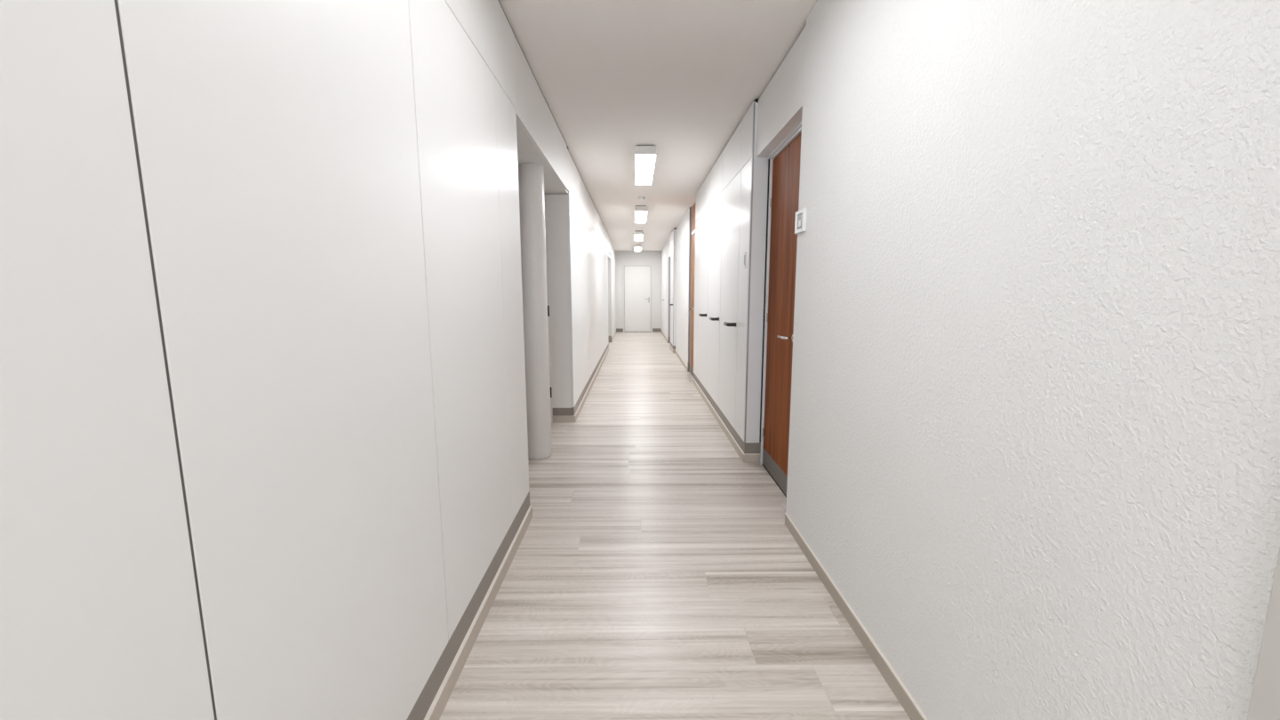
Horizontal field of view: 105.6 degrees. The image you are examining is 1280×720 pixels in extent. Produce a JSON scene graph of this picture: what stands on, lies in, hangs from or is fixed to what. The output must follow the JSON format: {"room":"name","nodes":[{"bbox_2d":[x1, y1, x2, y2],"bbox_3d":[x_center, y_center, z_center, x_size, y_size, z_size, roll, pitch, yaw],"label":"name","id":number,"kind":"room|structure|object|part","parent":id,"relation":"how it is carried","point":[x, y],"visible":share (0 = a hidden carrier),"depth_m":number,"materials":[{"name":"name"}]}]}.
{"room":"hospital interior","nodes":[
{"label":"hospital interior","id":0,"kind":"room"},
{"bbox_2d":[610,242,615,337],"bbox_3d":[-0.764,-1.927,13.725,0.015,2.537,3.270,0,8,0],"label":"wall","id":1,"kind":"structure","parent":0,"point":[612,256],"depth_m":13.97,"materials":[{"name":"white paint"}]},
{"bbox_2d":[615,250,661,329],"bbox_3d":[-0.531,-2.167,15.445,3.400,2.537,0.200,0,8,0],"label":"wall","id":2,"kind":"structure","parent":0,"point":[621,257],"depth_m":15.29,"materials":[{"name":"paint"}]},
{"bbox_2d":[623,264,652,332],"bbox_3d":[-0.073,-1.941,15.334,0.922,2.118,0.087,0,8,0],"label":"door","id":3,"kind":"structure","parent":2,"relation":"in","point":[637,278],"depth_m":15.35,"materials":[{"name":"white paint"}]},
{"bbox_2d":[616,328,660,331],"bbox_3d":[-0.052,-0.952,15.511,1.430,0.110,0.012,0,8,0],"label":"baseboard","id":4,"kind":"structure","parent":2,"relation":"attached to","point":[653,329],"depth_m":15.51,"materials":[{"name":"grey plastic"}]},
{"bbox_2d":[498,0,816,250],"bbox_3d":[-0.460,-2.249,6.397,3.400,0.120,18.100,0,8,0],"label":"ceiling","id":5,"kind":"structure","parent":0,"point":[678,77],"depth_m":2.96,"materials":[{"name":"paint"}]},
{"bbox_2d":[634,244,641,251],"bbox_3d":[-0.059,-3.162,13.695,0.184,0.086,1.200,0,8,0],"label":"ceiling lamp","id":6,"kind":"object","parent":5,"relation":"attached to","point":[637,247],"visible":1,"depth_m":13.13,"materials":[{"name":"white plastic"}]},
{"bbox_2d":[634,247,640,251],"bbox_3d":[-0.059,-3.120,13.701,0.177,0.002,1.192,0,8,0],"label":"diffuser","id":7,"kind":"object","parent":6,"relation":"attached to","point":[636,249],"depth_m":13.67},
{"bbox_2d":[634,231,643,240],"bbox_3d":[-0.026,-2.761,10.813,0.184,0.086,1.200,0,8,0],"label":"ceiling lamp","id":8,"kind":"object","parent":5,"relation":"attached to","point":[638,235],"visible":1,"depth_m":10.44,"materials":[{"name":"white plastic"}]},
{"bbox_2d":[634,234,643,240],"bbox_3d":[-0.026,-2.719,10.819,0.177,0.002,1.192,0,8,0],"label":"diffuser","id":9,"kind":"object","parent":8,"relation":"attached to","point":[637,237],"depth_m":10.78,"materials":[{"name":"white plastic"}]},
{"bbox_2d":[634,205,647,223],"bbox_3d":[0.011,-2.349,7.852,0.184,0.086,1.200,0,8,0],"label":"ceiling lamp","id":10,"kind":"object","parent":5,"relation":"attached to","point":[640,211],"visible":1,"depth_m":7.49,"materials":[{"name":"white plastic"}]},
{"bbox_2d":[635,211,647,223],"bbox_3d":[0.011,-2.307,7.857,0.177,0.002,1.192,0,8,0],"label":"diffuser","id":11,"kind":"object","parent":10,"relation":"attached to","point":[640,216],"depth_m":7.84,"materials":[{"name":"white plastic"}]},
{"bbox_2d":[638,196,645,200],"bbox_3d":[0.021,-2.204,6.640,0.100,0.038,0.100,0,8,0],"label":"smoke detector","id":12,"kind":"object","parent":5,"relation":"attached to","point":[641,198],"visible":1,"depth_m":6.60,"materials":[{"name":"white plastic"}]},
{"bbox_2d":[634,144,655,184],"bbox_3d":[0.044,-1.933,4.867,0.184,0.086,1.200,0,8,0],"label":"ceiling lamp","id":13,"kind":"object","parent":5,"relation":"attached to","point":[645,155],"visible":1,"depth_m":4.55,"materials":[{"name":"white plastic"}]},
{"bbox_2d":[439,331,910,719],"bbox_3d":[-0.452,0.373,6.762,3.400,0.100,18.100,0,8,0],"label":"floor","id":14,"kind":"structure","parent":0,"point":[656,572],"depth_m":2.04,"materials":[{"name":"beige wood"}]},
{"bbox_2d":[518,162,551,459],"bbox_3d":[-0.780,-0.322,3.614,0.186,2.145,0.186,0,8,0],"label":"column","id":15,"kind":"structure","parent":14,"relation":"on","point":[531,175],"depth_m":3.53,"materials":[{"name":"paint"}]},
{"bbox_2d":[669,227,676,352],"bbox_3d":[0.750,-1.465,10.378,0.292,2.536,0.891,0,8,0],"label":"tall cabinet","id":16,"kind":"object","parent":14,"relation":"on","point":[673,244],"visible":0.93,"depth_m":10.06,"materials":[{"name":"white laminate"}]},
{"bbox_3d":[0.690,-1.355,10.403,0.020,2.013,0.864,0,8,0],"label":"door","id":17,"kind":"part","parent":16,"relation":"part of","materials":[{"name":"white laminate"}]},
{"bbox_3d":[0.687,-2.531,10.239,0.020,0.353,0.864,0,8,0],"label":"door","id":18,"kind":"part","parent":16,"relation":"part of","materials":[{"name":"white laminate"}]},
{"bbox_3d":[0.758,-1.465,9.940,0.125,2.357,0.016,0,8,0],"label":"panel","id":19,"kind":"part","parent":16,"relation":"part of","materials":[{"name":"laminate"}]},
{"bbox_2d":[692,188,700,388],"bbox_3d":[0.832,-0.908,6.375,0.196,2.536,0.465,0,8,0],"label":"tall cabinet","id":20,"kind":"object","parent":14,"relation":"on","point":[698,195],"visible":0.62,"depth_m":6.36,"materials":[{"name":"white laminate"}]},
{"bbox_3d":[0.750,-0.797,6.390,0.020,2.013,0.457,0,8,0],"label":"door","id":21,"kind":"part","parent":20,"relation":"part of","materials":[{"name":"white laminate"}]},
{"bbox_3d":[0.747,-1.973,6.226,0.020,0.353,0.457,0,8,0],"label":"door","id":22,"kind":"part","parent":20,"relation":"part of","materials":[{"name":"white laminate"}]},
{"bbox_2d":[696,172,710,402],"bbox_3d":[0.802,-0.821,5.749,0.266,2.536,0.800,0,8,0],"label":"tall cabinet","id":23,"kind":"object","parent":14,"relation":"on","point":[704,198],"visible":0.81,"depth_m":5.69,"materials":[{"name":"white laminate"}]},
{"bbox_3d":[0.841,0.405,5.920,0.196,0.062,0.800,0,8,0],"label":"skirting","id":24,"kind":"part","parent":23,"relation":"part of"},
{"bbox_3d":[0.756,-0.710,5.764,0.020,2.013,0.792,0,8,0],"label":"door","id":25,"kind":"part","parent":23,"relation":"part of","materials":[{"name":"white laminate"}]},
{"bbox_3d":[0.752,-1.886,5.600,0.020,0.353,0.792,0,8,0],"label":"door","id":26,"kind":"part","parent":23,"relation":"part of","materials":[{"name":"white laminate"}]},
{"bbox_2d":[705,150,723,421],"bbox_3d":[0.809,-0.710,4.956,0.266,2.536,0.800,0,8,0],"label":"tall cabinet","id":27,"kind":"object","parent":14,"relation":"on","point":[716,184],"visible":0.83,"depth_m":4.88,"materials":[{"name":"white laminate"}]},
{"bbox_3d":[0.847,0.515,5.127,0.196,0.062,0.800,0,8,0],"label":"skirting","id":28,"kind":"part","parent":27,"relation":"part of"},
{"bbox_3d":[0.717,-0.399,4.704,0.076,0.028,0.144,0,8,0],"label":"handle","id":29,"kind":"part","parent":27,"relation":"part of","materials":[{"name":"black metal"}]},
{"bbox_3d":[0.759,-1.775,4.808,0.020,0.353,0.792,0,8,0],"label":"door","id":30,"kind":"part","parent":27,"relation":"part of","materials":[{"name":"white laminate"}]},
{"bbox_2d":[717,120,742,446],"bbox_3d":[0.815,-0.600,4.164,0.266,2.536,0.800,0,8,0],"label":"tall cabinet","id":31,"kind":"object","parent":14,"relation":"on","point":[732,151],"visible":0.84,"depth_m":4.09,"materials":[{"name":"white laminate"}]},
{"bbox_3d":[0.854,0.625,4.335,0.196,0.062,0.800,0,8,0],"label":"skirting","id":32,"kind":"part","parent":31,"relation":"part of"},
{"bbox_3d":[0.724,-0.289,3.912,0.076,0.028,0.144,0,8,0],"label":"handle","id":33,"kind":"part","parent":31,"relation":"part of","materials":[{"name":"black metal"}]},
{"bbox_3d":[0.766,-1.665,4.015,0.020,0.353,0.792,0,8,0],"label":"door","id":34,"kind":"part","parent":31,"relation":"part of","materials":[{"name":"white laminate"}]},
{"bbox_2d":[733,98,769,462],"bbox_3d":[0.855,-0.521,3.594,0.198,2.536,0.351,0,8,0],"label":"wall","id":35,"kind":"structure","parent":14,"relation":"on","point":[755,171],"depth_m":3.48,"materials":[{"name":"white paint"}]},
{"bbox_3d":[0.774,-0.411,3.618,0.020,2.013,0.324,0,8,0],"label":"door","id":36,"kind":"part","parent":35,"relation":"part of","materials":[{"name":"white laminate"}]},
{"bbox_3d":[0.859,0.704,3.765,0.196,0.062,0.351,0,8,0],"label":"skirting","id":37,"kind":"part","parent":35,"relation":"part of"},
{"bbox_3d":[0.770,-1.587,3.455,0.020,0.353,0.324,0,8,0],"label":"door","id":38,"kind":"part","parent":35,"relation":"part of","materials":[{"name":"white paint"}]},
{"bbox_3d":[0.826,-0.558,3.423,0.099,2.357,0.016,0,8,0],"label":"panel","id":39,"kind":"part","parent":35,"relation":"part of","materials":[{"name":"paint"}]},
{"bbox_2d":[661,207,691,366],"bbox_3d":[0.903,-1.615,11.455,0.400,2.537,7.880,0,8,0],"label":"wall","id":40,"kind":"structure","parent":0,"point":[682,302],"depth_m":8.91,"materials":[{"name":"white paint"}]},
{"bbox_2d":[661,264,663,333],"bbox_3d":[0.646,-1.786,14.145,0.069,1.985,0.900,0,8,0],"label":"door","id":41,"kind":"structure","parent":40,"relation":"in","point":[662,300],"depth_m":14.03,"materials":[{"name":"white paint"}]},
{"bbox_2d":[668,256,670,336],"bbox_3d":[0.723,-1.538,11.952,0.051,1.948,0.011,0,8,0],"label":"trim","id":42,"kind":"structure","parent":40,"relation":"attached to","point":[668,257],"depth_m":11.94,"materials":[{"name":"metal"}]},
{"bbox_2d":[675,350,687,370],"bbox_3d":[0.755,-0.019,8.914,0.028,0.075,2.410,0,8,0],"label":"baseboard","id":43,"kind":"structure","parent":40,"relation":"attached to","point":[676,352],"depth_m":8.73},
{"bbox_2d":[688,207,691,362],"bbox_3d":[0.771,-1.139,7.534,0.031,2.375,0.013,0,8,0],"label":"trim","id":44,"kind":"structure","parent":40,"relation":"attached to","point":[690,227],"depth_m":7.52,"materials":[{"name":"metal"}]},
{"bbox_2d":[688,202,695,375],"bbox_3d":[0.779,-1.004,7.071,0.136,2.534,0.935,0,8,0],"label":"door","id":45,"kind":"structure","parent":40,"relation":"in","point":[692,308],"depth_m":7.32,"materials":[{"name":"brown wood"}]},
{"bbox_3d":[0.820,-1.004,7.072,0.054,2.534,0.935,0,8,0],"label":"frame","id":46,"kind":"part","parent":45,"relation":"part of","materials":[{"name":"wood"}]},
{"bbox_3d":[0.814,-2.071,6.930,0.040,0.377,0.885,0,8,0],"label":"transom panel","id":47,"kind":"part","parent":45,"relation":"part of","materials":[{"name":"brown wood"}]},
{"bbox_2d":[756,0,1279,719],"bbox_3d":[1.001,-0.109,0.629,0.388,2.537,5.660,0,8,0],"label":"wall","id":48,"kind":"structure","parent":0,"point":[1034,444],"depth_m":0.97,"materials":[{"name":"paint"}]},
{"bbox_2d":[760,121,801,497],"bbox_3d":[0.888,-0.244,2.979,0.124,2.157,0.950,0,8,0],"label":"door","id":49,"kind":"structure","parent":48,"relation":"in","point":[785,159],"depth_m":3.10,"materials":[{"name":"brown wood"}]},
{"bbox_3d":[0.897,0.753,3.099,0.002,0.121,0.865,0,8,0],"label":"kick plate","id":50,"kind":"part","parent":49,"relation":"part of","materials":[{"name":"grey metal"}]},
{"bbox_3d":[0.862,-0.134,2.867,0.069,0.018,0.119,0,8,0],"label":"handle","id":51,"kind":"part","parent":49,"relation":"part of","materials":[{"name":"silver metal"}]},
{"bbox_2d":[794,208,806,233],"bbox_3d":[0.784,-0.677,2.372,0.014,0.106,0.122,0,8,0],"label":"light switch","id":52,"kind":"object","parent":48,"relation":"attached to","point":[800,223],"visible":1,"depth_m":2.35,"materials":[{"name":"white plastic"}]},
{"bbox_2d":[784,512,927,719],"bbox_3d":[0.811,1.183,0.316,0.009,0.064,4.687,0,8,0],"label":"baseboard","id":53,"kind":"structure","parent":48,"relation":"attached to","point":[912,709],"depth_m":1.74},
{"bbox_2d":[1247,547,1279,719],"bbox_3d":[0.806,-0.012,-0.065,0.012,2.537,1.261,0,8,0],"label":"trim","id":54,"kind":"structure","parent":48,"relation":"attached to","point":[1265,698],"depth_m":0.61,"materials":[{"name":"white paint"}]},
{"bbox_3d":[-0.911,-0.040,0.174,0.581,2.537,4.772,0,8,0],"label":"wall","id":55,"kind":"structure","parent":0,"visible":0},
{"bbox_2d":[0,0,214,719],"bbox_3d":[-0.601,0.201,-0.771,0.020,2.007,2.803,0,8,0],"label":"panel","id":56,"kind":"object","parent":55,"relation":"attached to","point":[100,615],"visible":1,"depth_m":0.52,"materials":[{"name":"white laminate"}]},
{"bbox_2d":[114,0,216,719],"bbox_3d":[-0.614,0.006,0.620,0.018,2.010,0.006,0,8,0],"label":"trim","id":57,"kind":"structure","parent":55,"relation":"attached to","point":[116,1],"depth_m":0.62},
{"bbox_2d":[117,0,448,719],"bbox_3d":[-0.616,-0.047,1.012,0.020,2.007,0.787,0,8,0],"label":"panel","id":58,"kind":"object","parent":55,"relation":"attached to","point":[277,147],"visible":0.97,"depth_m":0.85,"materials":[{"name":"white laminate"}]},
{"bbox_2d":[408,1,448,640],"bbox_3d":[-0.621,-0.103,1.404,0.018,2.010,0.006,0,8,0],"label":"trim","id":59,"kind":"structure","parent":55,"relation":"attached to","point":[408,2],"depth_m":1.41,"materials":[{"name":"white paint"}]},
{"bbox_2d":[408,0,511,639],"bbox_3d":[-0.623,-0.156,1.798,0.020,2.007,0.792,0,8,0],"label":"panel","id":60,"kind":"object","parent":55,"relation":"attached to","point":[453,85],"visible":0.83,"depth_m":1.67,"materials":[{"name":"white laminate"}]},
{"bbox_2d":[406,490,532,719],"bbox_3d":[-0.599,1.137,0.351,0.030,0.155,4.792,0,8,0],"label":"baseboard","id":61,"kind":"structure","parent":55,"relation":"attached to","point":[430,704],"depth_m":1.71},
{"bbox_2d":[444,0,516,109],"bbox_3d":[-0.625,-1.302,1.438,0.020,0.355,1.979,0,8,0],"label":"panel","id":62,"kind":"object","parent":55,"relation":"attached to","point":[484,22],"visible":0.76,"depth_m":2.04,"materials":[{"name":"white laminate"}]},
{"bbox_2d":[493,75,529,522],"bbox_3d":[-0.628,-0.238,2.383,0.020,2.007,0.385,0,8,0],"label":"panel","id":63,"kind":"object","parent":55,"relation":"attached to","point":[505,111],"visible":0.76,"depth_m":2.35,"materials":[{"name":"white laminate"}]},
{"bbox_2d":[498,0,567,149],"bbox_3d":[-0.624,-1.430,1.007,0.014,0.016,6.800,0,8,0],"label":"trim","id":64,"kind":"structure","parent":55,"relation":"attached to","point":[499,1],"depth_m":2.78,"materials":[{"name":"white paint"}]},
{"bbox_3d":[-1.368,-1.584,3.419,1.431,0.372,2.088,0,8,0],"label":"wall","id":65,"kind":"structure","parent":0,"visible":0},
{"bbox_2d":[513,34,567,190],"bbox_3d":[-0.640,-1.556,3.337,0.020,0.375,1.847,0,8,0],"label":"panel","id":66,"kind":"object","parent":65,"relation":"attached to","point":[533,114],"visible":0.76,"depth_m":2.97,"materials":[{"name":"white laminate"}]},
{"bbox_2d":[516,120,567,193],"bbox_3d":[-1.267,-1.389,3.447,1.232,0.018,2.084,0,8,0],"label":"trim","id":67,"kind":"structure","parent":65,"relation":"attached to","point":[527,152],"depth_m":3.30,"materials":[{"name":"white paint"}]},
{"bbox_3d":[-1.402,-1.066,7.554,1.424,2.537,5.960,0,8,0],"label":"wall","id":68,"kind":"structure","parent":0,"visible":0},
{"bbox_2d":[544,193,552,422],"bbox_3d":[-1.324,-0.450,4.564,0.948,2.141,0.114,0,8,0],"label":"door","id":69,"kind":"structure","parent":68,"relation":"in","point":[545,195],"depth_m":4.56,"materials":[{"name":"white wood"}]},
{"bbox_2d":[546,193,571,407],"bbox_3d":[-0.757,-0.528,4.590,0.186,1.994,0.050,0,8,0],"label":"trim","id":70,"kind":"structure","parent":68,"relation":"attached to","point":[556,204],"depth_m":4.56,"materials":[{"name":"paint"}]},
{"bbox_2d":[552,407,573,422],"bbox_3d":[-0.750,0.532,4.734,0.195,0.145,0.056,0,8,0],"label":"trim","id":71,"kind":"structure","parent":68,"relation":"attached to","point":[559,414],"depth_m":4.71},
{"bbox_3d":[-0.750,0.570,4.740,0.195,0.068,0.056,0,8,0],"label":"skirting","id":72,"kind":"part","parent":71,"relation":"part of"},
{"bbox_2d":[566,147,580,207],"bbox_3d":[-0.660,-1.765,4.772,0.020,0.355,1.047,0,8,0],"label":"panel","id":73,"kind":"object","parent":68,"relation":"attached to","point":[572,173],"visible":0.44,"depth_m":4.70,"materials":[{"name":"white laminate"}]},
{"bbox_2d":[567,192,583,407],"bbox_3d":[-0.657,-0.597,4.985,0.020,2.012,0.847,0,8,0],"label":"panel","id":74,"kind":"object","parent":68,"relation":"attached to","point":[572,208],"visible":0.91,"depth_m":4.84,"materials":[{"name":"white paint"}]},
{"bbox_2d":[579,208,590,389],"bbox_3d":[-0.664,-0.716,5.837,0.020,2.012,0.867,0,8,0],"label":"panel","id":75,"kind":"object","parent":68,"relation":"attached to","point":[584,243],"visible":0.76,"depth_m":5.79,"materials":[{"name":"white paint"}]},
{"bbox_2d":[579,175,598,234],"bbox_3d":[-0.675,-2.014,6.555,0.020,0.355,2.547,0,8,0],"label":"panel","id":76,"kind":"object","parent":68,"relation":"attached to","point":[588,207],"visible":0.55,"depth_m":6.18,"materials":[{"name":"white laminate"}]},
{"bbox_2d":[572,343,608,422],"bbox_3d":[-0.669,0.117,7.696,0.030,0.150,6.016,0,8,0],"label":"baseboard","id":77,"kind":"structure","parent":68,"relation":"attached to","point":[576,410],"depth_m":5.98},
{"bbox_2d":[587,220,595,375],"bbox_3d":[-0.671,-0.836,6.703,0.020,2.012,0.877,0,8,0],"label":"panel","id":78,"kind":"object","parent":68,"relation":"attached to","point":[590,230],"visible":0.76,"depth_m":6.64,"materials":[{"name":"white paint"}]},
{"bbox_2d":[593,229,599,366],"bbox_3d":[-0.679,-0.956,7.560,0.020,2.012,0.847,0,8,0],"label":"panel","id":79,"kind":"object","parent":68,"relation":"attached to","point":[596,236],"visible":0.77,"depth_m":7.52,"materials":[{"name":"white paint"}]},
{"bbox_2d":[598,236,603,358],"bbox_3d":[-0.686,-1.073,8.402,0.020,2.012,0.847,0,8,0],"label":"panel","id":80,"kind":"object","parent":68,"relation":"attached to","point":[599,239],"visible":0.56,"depth_m":8.33,"materials":[{"name":"white paint"}]},
{"bbox_2d":[601,241,606,351],"bbox_3d":[-0.693,-1.190,9.249,0.020,2.012,0.857,0,8,0],"label":"panel","id":81,"kind":"object","parent":68,"relation":"attached to","point":[603,244],"visible":0.76,"depth_m":9.22,"materials":[{"name":"white paint"}]},
{"bbox_2d":[598,214,611,255],"bbox_3d":[-0.703,-2.477,9.882,0.020,0.355,4.167,0,8,0],"label":"panel","id":82,"kind":"object","parent":68,"relation":"attached to","point":[603,234],"visible":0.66,"depth_m":9.28,"materials":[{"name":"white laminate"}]},
{"bbox_2d":[604,245,608,346],"bbox_3d":[-0.700,-1.309,10.101,0.020,2.012,0.857,0,8,0],"label":"panel","id":83,"kind":"object","parent":68,"relation":"attached to","point":[606,260],"visible":0.64,"depth_m":10.06,"materials":[{"name":"white paint"}]},
{"bbox_3d":[-1.044,-1.926,13.722,0.545,2.537,3.270,0,8,0],"label":"wall","id":84,"kind":"structure","parent":0,"visible":0},
{"bbox_2d":[607,258,611,335],"bbox_3d":[-0.758,-1.557,12.110,0.088,1.909,0.029,0,8,0],"label":"trim","id":85,"kind":"structure","parent":84,"relation":"attached to","point":[608,260],"depth_m":12.10,"materials":[{"name":"white paint"}]}
]}

